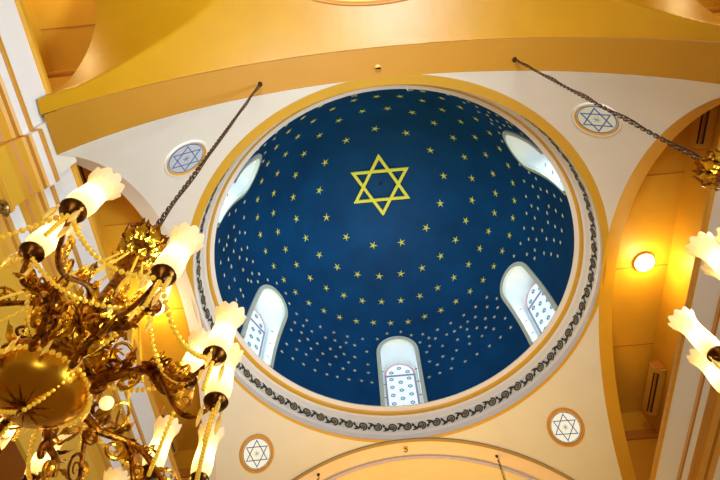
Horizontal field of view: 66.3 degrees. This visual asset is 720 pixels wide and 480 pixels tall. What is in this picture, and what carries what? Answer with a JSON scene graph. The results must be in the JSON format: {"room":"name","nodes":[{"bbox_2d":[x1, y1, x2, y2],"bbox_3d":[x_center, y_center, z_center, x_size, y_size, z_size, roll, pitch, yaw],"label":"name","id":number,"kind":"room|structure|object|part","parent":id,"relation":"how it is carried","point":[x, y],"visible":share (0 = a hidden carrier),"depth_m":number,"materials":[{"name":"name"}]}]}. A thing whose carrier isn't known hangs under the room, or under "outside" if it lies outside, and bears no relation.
{"room":"house of worship","nodes":[
{"label":"house of worship","id":0,"kind":"room"},
{"bbox_2d":[0,175,14,216],"bbox_3d":[-4.642,1.132,3.336,0.429,8.410,0.806,-5,-64,1],"label":"pilaster","id":1,"kind":"object","parent":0,"point":[6,207],"visible":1,"depth_m":7.08,"materials":[{"name":"yellow paint"}]},
{"bbox_2d":[0,0,56,142],"bbox_3d":[-5.010,-2.991,6.428,0.340,3.300,3.900,-5,-64,1],"label":"wall","id":2,"kind":"structure","parent":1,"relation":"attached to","point":[24,80],"depth_m":7.84,"materials":[{"name":"paint"}]},
{"bbox_2d":[0,121,76,208],"bbox_3d":[-4.755,-1.186,8.023,0.460,2.050,0.780,-5,-64,1],"label":"entablature","id":3,"kind":"object","parent":1,"relation":"on","point":[30,163],"visible":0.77,"depth_m":7.71,"materials":[{"name":"beige paint"}]},
{"bbox_2d":[46,69,76,91],"bbox_3d":[-5.825,-2.159,8.824,1.440,7.100,0.180,-5,-64,1],"label":"wall","id":4,"kind":"structure","parent":0,"point":[57,79],"depth_m":10.88,"materials":[{"name":"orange paint"}]},
{"bbox_2d":[31,0,96,70],"bbox_3d":[-6.053,-5.227,11.202,1.420,0.112,3.350,-5,-64,1],"label":"ceiling","id":5,"kind":"structure","parent":0,"point":[67,27],"depth_m":11.54,"materials":[{"name":"orange paint"}]},
{"bbox_2d":[0,0,177,479],"bbox_3d":[-6.226,1.452,10.595,0.120,7.100,14.700,-5,-64,1],"label":"wall","id":6,"kind":"structure","parent":0,"point":[12,464],"depth_m":11.34,"materials":[{"name":"yellow paint"}]},
{"bbox_2d":[77,165,89,184],"bbox_3d":[-6.246,-1.560,12.265,0.300,0.400,1.700,-5,-64,1],"label":"air conditioner","id":7,"kind":"object","parent":6,"relation":"attached to","point":[84,173],"visible":0.12,"depth_m":12.22,"materials":[{"name":"orange plastic"}]},
{"bbox_2d":[157,404,178,455],"bbox_3d":[-5.542,5.444,15.740,0.300,0.400,1.700,-5,-64,1],"label":"air conditioner","id":8,"kind":"object","parent":6,"relation":"attached to","point":[161,407],"visible":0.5,"depth_m":15.59,"materials":[{"name":"orange plastic"}]},
{"bbox_2d":[0,167,246,479],"bbox_3d":[-1.845,0.434,3.747,2.196,2.633,2.448,14,-65,-8],"label":"chandelier","id":9,"kind":"object","parent":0,"point":[51,377],"visible":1,"depth_m":3.01,"materials":[{"name":"gold metal"}]},
{"bbox_3d":[-2.224,1.167,3.479,0.185,0.397,0.184,-39,-67,15],"label":"lamp shade","id":10,"kind":"part","parent":9,"relation":"part of","materials":[{"name":"white glass"}]},
{"bbox_3d":[-2.252,1.232,3.297,0.224,0.477,1.011,41,-72,-19],"label":"arm","id":11,"kind":"part","parent":9,"relation":"part of","materials":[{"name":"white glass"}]},
{"bbox_3d":[-2.238,0.314,3.109,0.264,0.791,1.056,-42,-70,17],"label":"arm","id":12,"kind":"part","parent":9,"relation":"part of","materials":[{"name":"gold metal"}]},
{"bbox_3d":[-1.813,0.865,3.045,0.550,0.175,0.550,-5,-64,1],"label":"lamp shade","id":13,"kind":"part","parent":9,"relation":"part of","materials":[{"name":"gold metal"}]},
{"bbox_3d":[-2.046,1.401,3.600,0.184,0.397,0.185,17,-63,-13],"label":"lamp shade","id":14,"kind":"part","parent":9,"relation":"part of","materials":[{"name":"white glass"}]},
{"bbox_3d":[-1.661,-0.025,2.963,0.184,0.397,0.185,19,-66,-11],"label":"lamp shade","id":15,"kind":"part","parent":9,"relation":"part of","materials":[{"name":"white glass"}]},
{"bbox_3d":[-1.617,0.163,3.037,0.241,0.816,1.136,17,-65,-10],"label":"arm","id":16,"kind":"part","parent":9,"relation":"part of","materials":[{"name":"gold metal"}]},
{"bbox_3d":[-1.892,1.302,3.594,0.344,0.816,1.060,-5,-64,1],"label":"arm","id":17,"kind":"part","parent":9,"relation":"part of","materials":[{"name":"gold metal"}]},
{"bbox_3d":[-1.841,0.375,4.038,0.600,2.060,0.600,-5,-64,1],"label":"stem","id":18,"kind":"part","parent":9,"relation":"part of","materials":[{"name":"gold metal"}]},
{"bbox_3d":[-1.320,-0.213,2.712,0.185,0.397,0.184,-37,-70,14],"label":"lamp shade","id":19,"kind":"part","parent":9,"relation":"part of","materials":[{"name":"white glass"}]},
{"bbox_3d":[-1.484,0.954,3.229,0.084,0.084,0.082,-5,-64,1],"label":"globe","id":20,"kind":"part","parent":9,"relation":"part of","materials":[{"name":"beige glass"}]},
{"bbox_3d":[-1.306,0.379,3.099,1.124,0.909,0.224,-35,-68,15],"label":"arm","id":21,"kind":"part","parent":9,"relation":"part of","materials":[{"name":"gold metal"}]},
{"bbox_3d":[-1.732,1.777,3.772,0.185,0.397,0.184,-36,-66,17],"label":"lamp shade","id":22,"kind":"part","parent":9,"relation":"part of","materials":[{"name":"white glass"}]},
{"bbox_3d":[-1.408,1.222,3.346,0.224,0.420,0.990,-39,-69,16],"label":"arm","id":23,"kind":"part","parent":9,"relation":"part of","materials":[{"name":"gold metal"}]},
{"bbox_3d":[-1.202,0.787,3.003,1.001,0.660,0.285,-12,-64,4],"label":"arm","id":24,"kind":"part","parent":9,"relation":"part of","materials":[{"name":"gold metal"}]},
{"bbox_3d":[-1.304,1.350,3.595,0.184,0.397,0.185,1,-64,-2],"label":"lamp shade","id":25,"kind":"part","parent":9,"relation":"part of","materials":[{"name":"white glass"}]},
{"bbox_3d":[-1.149,0.265,3.175,0.184,0.397,0.185,1,-63,-5],"label":"lamp shade","id":26,"kind":"part","parent":9,"relation":"part of","materials":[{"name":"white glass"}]},
{"bbox_3d":[-0.916,0.079,2.755,0.184,0.397,0.185,28,-67,-13],"label":"lamp shade","id":27,"kind":"part","parent":9,"relation":"part of","materials":[{"name":"white glass"}]},
{"bbox_3d":[-0.999,0.722,3.349,0.184,0.397,0.185,32,-70,-15],"label":"lamp shade","id":28,"kind":"part","parent":9,"relation":"part of","materials":[{"name":"white glass"}]},
{"bbox_3d":[-1.013,1.406,3.631,0.184,0.397,0.185,21,-65,-13],"label":"lamp shade","id":29,"kind":"part","parent":9,"relation":"part of","materials":[{"name":"white glass"}]},
{"bbox_3d":[-0.741,0.729,2.969,0.184,0.397,0.185,-3,-63,-3],"label":"lamp shade","id":30,"kind":"part","parent":9,"relation":"part of","materials":[{"name":"white glass"}]},
{"bbox_3d":[-0.749,0.515,3.031,0.184,0.397,0.185,11,-66,-5],"label":"lamp shade","id":31,"kind":"part","parent":9,"relation":"part of","materials":[{"name":"white glass"}]},
{"bbox_2d":[89,170,201,450],"bbox_3d":[-5.343,1.844,14.710,1.420,0.112,10.200,-5,-64,1],"label":"ceiling","id":32,"kind":"structure","parent":0,"point":[116,214],"depth_m":14.91,"materials":[{"name":"orange paint"}]},
{"bbox_2d":[156,305,165,314],"bbox_3d":[-5.404,1.766,14.517,0.560,0.185,0.560,-5,-64,1],"label":"ceiling lamp","id":33,"kind":"object","parent":32,"relation":"attached to","point":[162,310],"visible":0.13,"depth_m":14.55,"materials":[{"name":"paint"}]},
{"bbox_2d":[175,449,196,479],"bbox_3d":[-4.807,7.967,13.848,1.440,7.100,0.180,-5,-64,1],"label":"wall","id":34,"kind":"structure","parent":0,"point":[184,459],"depth_m":16.52,"materials":[{"name":"yellow paint"}]},
{"bbox_2d":[73,156,215,479],"bbox_3d":[-4.416,2.580,12.812,0.360,4.252,10.800,-5,-64,1],"label":"trim","id":35,"kind":"structure","parent":34,"relation":"attached to","point":[132,195],"depth_m":14.04,"materials":[{"name":"beige paint"}]},
{"bbox_2d":[37,0,719,114],"bbox_3d":[0.348,-4.819,9.344,10.720,4.302,3.380,-5,-64,1],"label":"vault","id":36,"kind":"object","parent":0,"point":[134,43],"visible":1,"depth_m":10.56,"materials":[{"name":"paint"}]},
{"bbox_2d":[312,0,406,5],"bbox_3d":[0.301,-5.670,11.068,4.100,0.416,1.780,-5,-64,1],"label":"panel","id":37,"kind":"object","parent":36,"relation":"attached to","point":[332,2],"visible":1,"depth_m":11.43,"materials":[{"name":"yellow paint"}]},
{"bbox_2d":[58,71,719,479],"bbox_3d":[1.044,2.134,12.606,10.602,4.009,10.801,-5,-64,1],"label":"ceiling","id":38,"kind":"structure","parent":0,"point":[139,153],"depth_m":12.41,"materials":[{"name":"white paint"}]},
{"bbox_2d":[163,140,207,176],"bbox_3d":[-3.710,-1.745,11.754,0.698,0.863,1.060,36,-70,-17],"label":"window","id":39,"kind":"structure","parent":38,"relation":"attached to","point":[185,160],"depth_m":11.71,"materials":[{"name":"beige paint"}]},
{"bbox_3d":[-3.699,-1.731,11.745,0.830,0.830,0.019,-47,-110,19],"label":"roundel glass","id":40,"kind":"part","parent":39,"relation":"part of","materials":[{"name":"grey"}]},
{"bbox_2d":[239,434,273,473],"bbox_3d":[-2.927,6.042,15.617,1.060,0.863,0.698,36,-70,-17],"label":"window","id":41,"kind":"structure","parent":38,"relation":"attached to","point":[256,453],"depth_m":15.60,"materials":[{"name":"glass"}]},
{"bbox_3d":[-2.918,6.038,15.600,0.830,0.830,0.019,36,-32,-17],"label":"roundel glass","id":42,"kind":"part","parent":41,"relation":"part of","materials":[{"name":"white glass"}]},
{"bbox_2d":[44,38,719,154],"bbox_3d":[0.534,-2.919,9.993,10.600,3.819,0.620,-5,-64,1],"label":"arch","id":43,"kind":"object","parent":38,"relation":"attached to","point":[71,127],"depth_m":10.56,"materials":[{"name":"paint"}]},
{"bbox_2d":[153,81,261,225],"bbox_3d":[-1.953,-1.637,8.117,0.110,7.014,0.107,18,-66,-10],"label":"chain","id":44,"kind":"object","parent":43,"relation":"hanging from","point":[259,85],"visible":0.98,"depth_m":6.62,"materials":[{"name":"brown metal"}]},
{"bbox_2d":[374,64,380,70],"bbox_3d":[0.378,-3.635,11.672,0.140,0.204,0.140,-5,-64,1],"label":"ceiling hook","id":45,"kind":"object","parent":43,"relation":"attached to","point":[377,67],"visible":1,"depth_m":11.70,"materials":[{"name":"paint"}]},
{"bbox_2d":[512,57,704,159],"bbox_3d":[3.200,-2.202,8.213,0.110,6.532,0.107,-5,-64,1],"label":"chain","id":46,"kind":"object","parent":43,"relation":"hanging from","point":[514,59],"visible":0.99,"depth_m":6.84,"materials":[{"name":"brown metal"}]},
{"bbox_2d":[691,149,719,190],"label":"chandelier","id":47,"kind":"object","parent":46,"relation":"hanging from","point":[707,170],"depth_m":4.99,"materials":[{"name":"gold metal"}]},
{"bbox_2d":[292,437,574,479],"bbox_3d":[1.551,7.131,15.376,10.600,3.528,0.700,-5,-64,1],"label":"trim","id":48,"kind":"structure","parent":38,"relation":"attached to","point":[339,463],"depth_m":16.61,"materials":[{"name":"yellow paint"}]},
{"bbox_2d":[495,455,505,479],"bbox_3d":[4.149,7.936,13.296,0.110,6.931,0.107,-5,-64,1],"label":"hanging chain","id":49,"kind":"object","parent":48,"relation":"hanging from","point":[496,456],"visible":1,"depth_m":16.02,"materials":[{"name":"brown metal"}]},
{"bbox_2d":[547,408,584,446],"bbox_3d":[5.762,5.246,15.463,0.698,0.863,1.060,36,-70,-17],"label":"window","id":50,"kind":"structure","parent":38,"relation":"attached to","point":[565,426],"depth_m":15.44,"materials":[{"name":"glass"}]},
{"bbox_3d":[5.752,5.244,15.446,0.830,0.830,0.019,-47,-33,19],"label":"roundel glass","id":51,"kind":"part","parent":50,"relation":"part of","materials":[{"name":"white glass"}]},
{"bbox_2d":[572,102,622,136],"bbox_3d":[4.979,-2.542,11.599,1.059,0.863,0.698,39,-71,-18],"label":"window","id":52,"kind":"structure","parent":38,"relation":"attached to","point":[593,120],"depth_m":11.60,"materials":[{"name":"white glass"}]},
{"bbox_3d":[4.971,-2.525,11.591,0.830,0.830,0.019,36,-108,-17],"label":"roundel glass","id":53,"kind":"part","parent":52,"relation":"part of","materials":[{"name":"white glass"}]},
{"bbox_2d":[214,89,573,405],"bbox_3d":[0.890,-0.704,18.583,10.000,7.020,9.889,-5,-64,1],"label":"ceiling","id":54,"kind":"structure","parent":0,"point":[376,216],"depth_m":19.69,"materials":[{"name":"blue paint"}]},
{"bbox_2d":[217,153,261,226],"bbox_3d":[-3.550,-1.622,15.742,0.881,3.216,1.520,22,-66,-12],"label":"window","id":55,"kind":"structure","parent":54,"relation":"attached to","point":[246,176],"depth_m":16.83,"materials":[{"name":"white glass"}]},
{"bbox_2d":[240,284,287,367],"bbox_3d":[-3.155,2.731,17.900,0.881,3.216,1.520,-32,-67,13],"label":"window","id":56,"kind":"structure","parent":54,"relation":"attached to","point":[267,314],"depth_m":18.50,"materials":[{"name":"white glass"}]},
{"bbox_3d":[-3.488,3.066,17.741,0.040,2.650,1.060,-32,-67,13],"label":"stained glass","id":57,"kind":"part","parent":56,"relation":"part of","materials":[{"name":"grey glass"}]},
{"bbox_2d":[191,84,606,439],"bbox_3d":[0.989,1.083,14.961,10.800,1.180,10.800,-5,-64,1],"label":"crown molding","id":58,"kind":"structure","parent":54,"relation":"attached to","point":[494,395],"depth_m":16.16,"materials":[{"name":"beige paint"}]},
{"bbox_2d":[376,336,427,405],"bbox_3d":[1.383,4.611,18.952,1.520,3.216,0.881,-5,-64,1],"label":"window","id":59,"kind":"structure","parent":54,"relation":"attached to","point":[398,357],"depth_m":19.45,"materials":[{"name":"white glass"}]},
{"bbox_3d":[1.427,5.102,18.880,1.060,2.650,0.040,-5,-64,1],"label":"stained glass","id":60,"kind":"part","parent":59,"relation":"part of","materials":[{"name":"grey glass"}]},
{"bbox_2d":[500,262,557,345],"bbox_3d":[5.465,1.940,17.747,0.881,3.216,1.520,21,-66,-11],"label":"window","id":61,"kind":"structure","parent":54,"relation":"attached to","point":[533,307],"depth_m":18.29,"materials":[{"name":"white glass"}]},
{"bbox_3d":[5.847,2.211,17.575,0.040,2.650,1.060,21,-66,-11],"label":"stained glass","id":62,"kind":"part","parent":61,"relation":"part of","materials":[{"name":"grey glass"}]},
{"bbox_2d":[502,130,565,194],"bbox_3d":[4.986,-2.404,15.590,0.881,3.216,1.520,-33,-67,14],"label":"window","id":63,"kind":"structure","parent":54,"relation":"attached to","point":[528,154],"depth_m":16.56,"materials":[{"name":"white"}]},
{"bbox_2d":[328,456,533,479],"bbox_3d":[1.736,8.992,16.196,10.720,4.302,3.380,-5,-64,1],"label":"vault","id":64,"kind":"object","parent":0,"point":[412,467],"visible":1,"depth_m":17.20,"materials":[{"name":"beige paint"}]},
{"bbox_2d":[621,412,658,479],"bbox_3d":[7.897,6.803,13.623,1.440,7.100,0.180,-5,-64,1],"label":"wall","id":65,"kind":"structure","parent":0,"point":[641,438],"depth_m":15.68,"materials":[{"name":"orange paint"}]},
{"bbox_2d":[599,97,719,479],"bbox_3d":[6.497,1.580,12.618,0.360,4.252,10.800,-5,-64,1],"label":"trim","id":66,"kind":"structure","parent":65,"relation":"attached to","point":[629,193],"depth_m":14.34,"materials":[{"name":"yellow paint"}]},
{"bbox_2d":[612,122,692,412],"bbox_3d":[7.342,0.681,14.484,1.420,0.112,10.200,-5,-64,1],"label":"ceiling","id":67,"kind":"structure","parent":0,"point":[650,223],"depth_m":14.53,"materials":[{"name":"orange paint"}]},
{"bbox_2d":[633,252,654,270],"bbox_3d":[7.380,0.594,14.290,0.560,0.185,0.560,-5,-64,1],"label":"ceiling lamp","id":68,"kind":"object","parent":67,"relation":"attached to","point":[644,261],"visible":1,"depth_m":14.22,"materials":[{"name":"glass"}]},
{"bbox_2d":[641,0,719,434],"bbox_3d":[7.993,0.149,10.342,0.120,7.100,14.700,-5,-64,1],"label":"wall","id":69,"kind":"structure","parent":0,"point":[693,197],"depth_m":13.86,"materials":[{"name":"yellow paint"}]},
{"bbox_2d":[642,361,666,415],"bbox_3d":[8.228,4.182,15.495,0.300,0.400,1.700,-5,-64,1],"label":"air conditioner","id":70,"kind":"object","parent":69,"relation":"attached to","point":[656,375],"visible":1,"depth_m":15.33,"materials":[{"name":"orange plastic"}]},
{"bbox_2d":[689,105,718,150],"bbox_3d":[7.524,-2.822,12.020,0.300,0.400,1.700,-5,-64,1],"label":"vent","id":71,"kind":"object","parent":69,"relation":"attached to","point":[703,127],"visible":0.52,"depth_m":12.08,"materials":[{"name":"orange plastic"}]},
{"bbox_2d":[668,306,719,392],"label":"chandelier","id":72,"kind":"object","parent":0,"point":[704,357],"depth_m":3.68,"materials":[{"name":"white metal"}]},
{"bbox_3d":[2.210,0.620,3.610,0.185,0.397,0.184,-39,-67,15],"label":"lamp shade","id":73,"kind":"part","parent":72,"relation":"part of","materials":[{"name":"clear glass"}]},
{"bbox_3d":[2.495,0.929,3.882,0.185,0.397,0.184,-18,-63,9],"label":"lamp shade","id":74,"kind":"part","parent":72,"relation":"part of","materials":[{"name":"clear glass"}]},
{"bbox_2d":[685,227,719,279],"label":"lampshade","id":75,"kind":"object","parent":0,"point":[704,246],"depth_m":3.49,"materials":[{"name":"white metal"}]},
{"bbox_3d":[2.217,0.114,3.417,0.184,0.397,0.185,28,-66,-16],"label":"lamp shade","id":76,"kind":"part","parent":75,"relation":"part of","materials":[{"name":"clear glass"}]},
{"bbox_3d":[2.531,0.252,3.772,0.184,0.397,0.185,21,-67,-9],"label":"lamp shade","id":77,"kind":"part","parent":75,"relation":"part of","materials":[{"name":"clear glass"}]},
{"bbox_3d":[2.270,0.039,3.214,0.184,0.397,0.185,16,-66,-6],"label":"lamp shade","id":78,"kind":"part","parent":75,"relation":"part of","materials":[{"name":"white glass"}]},
{"bbox_2d":[697,0,714,6],"bbox_3d":[6.631,-6.389,10.976,1.420,0.112,3.350,-5,-64,1],"label":"ceiling","id":79,"kind":"structure","parent":0,"point":[706,3],"depth_m":11.63,"materials":[{"name":"orange paint"}]},
{"bbox_2d":[705,6,719,16],"bbox_3d":[6.880,-3.324,8.598,1.440,7.100,0.180,-5,-64,1],"label":"wall","id":80,"kind":"structure","parent":0,"point":[716,10],"depth_m":10.73,"materials":[{"name":"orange paint"}]},
{"bbox_3d":[-3.638,11.125,8.294,0.429,8.410,1.046,-5,-64,1],"label":"wall","id":81,"kind":"structure","parent":0,"visible":0},
{"bbox_2d":[0,162,180,479],"bbox_3d":[-4.303,4.039,9.916,0.340,3.300,10.300,-5,-64,1],"label":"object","id":82,"kind":"structure","parent":81,"relation":"attached to","point":[144,409],"depth_m":8.86,"materials":[{"name":"paint"}]},
{"bbox_3d":[7.125,10.138,8.103,0.432,8.410,1.046,-5,-64,1],"label":"wall","id":83,"kind":"structure","parent":0,"visible":0},
{"bbox_2d":[650,137,719,479],"bbox_3d":[6.550,3.044,9.723,0.340,3.300,10.300,-5,-64,1],"label":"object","id":84,"kind":"structure","parent":83,"relation":"attached to","point":[688,443],"depth_m":10.63,"materials":[{"name":"paint"}]}
]}

